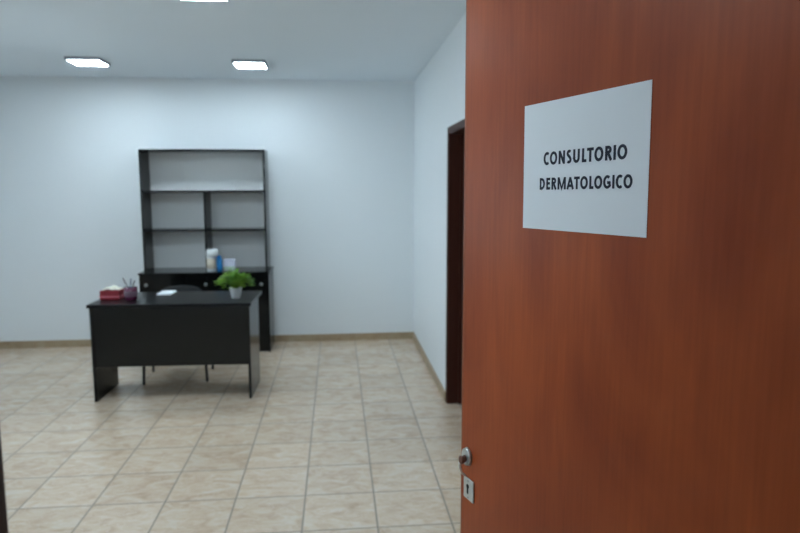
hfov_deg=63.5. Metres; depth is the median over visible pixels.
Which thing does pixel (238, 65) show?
diffuser
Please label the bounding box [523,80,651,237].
paper sign
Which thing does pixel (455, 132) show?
trim
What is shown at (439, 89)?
wall
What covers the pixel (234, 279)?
potted plant
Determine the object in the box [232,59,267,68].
recessed light
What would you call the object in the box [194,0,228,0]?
recessed light
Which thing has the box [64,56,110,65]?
recessed light
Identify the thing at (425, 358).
baseboard
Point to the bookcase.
(194, 201)
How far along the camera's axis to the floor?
4.10 m
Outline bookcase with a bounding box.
[138,149,274,351]
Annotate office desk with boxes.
[86,291,261,401]
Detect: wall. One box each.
[0,76,413,340]
[414,13,465,388]
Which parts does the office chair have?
leg, backrest, leg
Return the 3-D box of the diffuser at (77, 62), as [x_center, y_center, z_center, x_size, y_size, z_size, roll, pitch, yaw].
[-2.630,-1.726,5.455,0.250,0.021,0.250,-1,7,-6]
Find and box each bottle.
[206,249,217,271]
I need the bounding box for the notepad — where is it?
[157,290,176,294]
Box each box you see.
[99,285,123,299]
[224,259,235,270]
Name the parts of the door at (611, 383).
lever, knob, handle, keyhole plate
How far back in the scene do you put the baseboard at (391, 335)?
6.80 m
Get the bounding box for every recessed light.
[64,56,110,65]
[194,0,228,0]
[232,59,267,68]
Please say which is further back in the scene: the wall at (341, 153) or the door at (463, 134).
the wall at (341, 153)
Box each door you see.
[458,0,799,532]
[460,134,464,404]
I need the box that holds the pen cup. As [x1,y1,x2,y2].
[123,286,137,300]
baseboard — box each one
[0,332,412,348]
[413,332,444,400]
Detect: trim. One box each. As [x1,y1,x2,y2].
[0,434,7,532]
[445,119,464,403]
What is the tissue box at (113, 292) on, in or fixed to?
on the office desk
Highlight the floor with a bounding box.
[0,339,461,532]
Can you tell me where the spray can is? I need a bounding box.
[217,256,222,271]
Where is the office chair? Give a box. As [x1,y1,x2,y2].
[142,285,213,384]
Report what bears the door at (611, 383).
in the wall
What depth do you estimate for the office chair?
5.70 m
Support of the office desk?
on the floor
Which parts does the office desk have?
panel, modesty panel, panel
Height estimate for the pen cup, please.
0.100 m
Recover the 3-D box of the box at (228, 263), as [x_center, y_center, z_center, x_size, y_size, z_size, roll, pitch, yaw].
[-1.680,-0.017,6.388,0.105,0.105,0.081,-1,7,-10]
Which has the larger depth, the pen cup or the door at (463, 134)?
the pen cup
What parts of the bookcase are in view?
panel, hutch panel, shelf, cabinet door, shelf, hutch panel, shelf, cabinet door, hutch panel, panel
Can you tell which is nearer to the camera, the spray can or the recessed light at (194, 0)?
the recessed light at (194, 0)
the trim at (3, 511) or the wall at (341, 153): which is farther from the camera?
the wall at (341, 153)
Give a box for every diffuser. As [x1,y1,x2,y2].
[68,60,107,65]
[234,63,266,68]
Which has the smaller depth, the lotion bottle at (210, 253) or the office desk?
the office desk
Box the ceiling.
[0,0,465,81]
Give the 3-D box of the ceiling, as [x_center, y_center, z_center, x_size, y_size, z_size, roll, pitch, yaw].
[-1.101,-1.419,2.347,5.800,0.120,8.598,-1,7,-6]
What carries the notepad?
on the office desk
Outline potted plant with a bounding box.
[214,268,255,298]

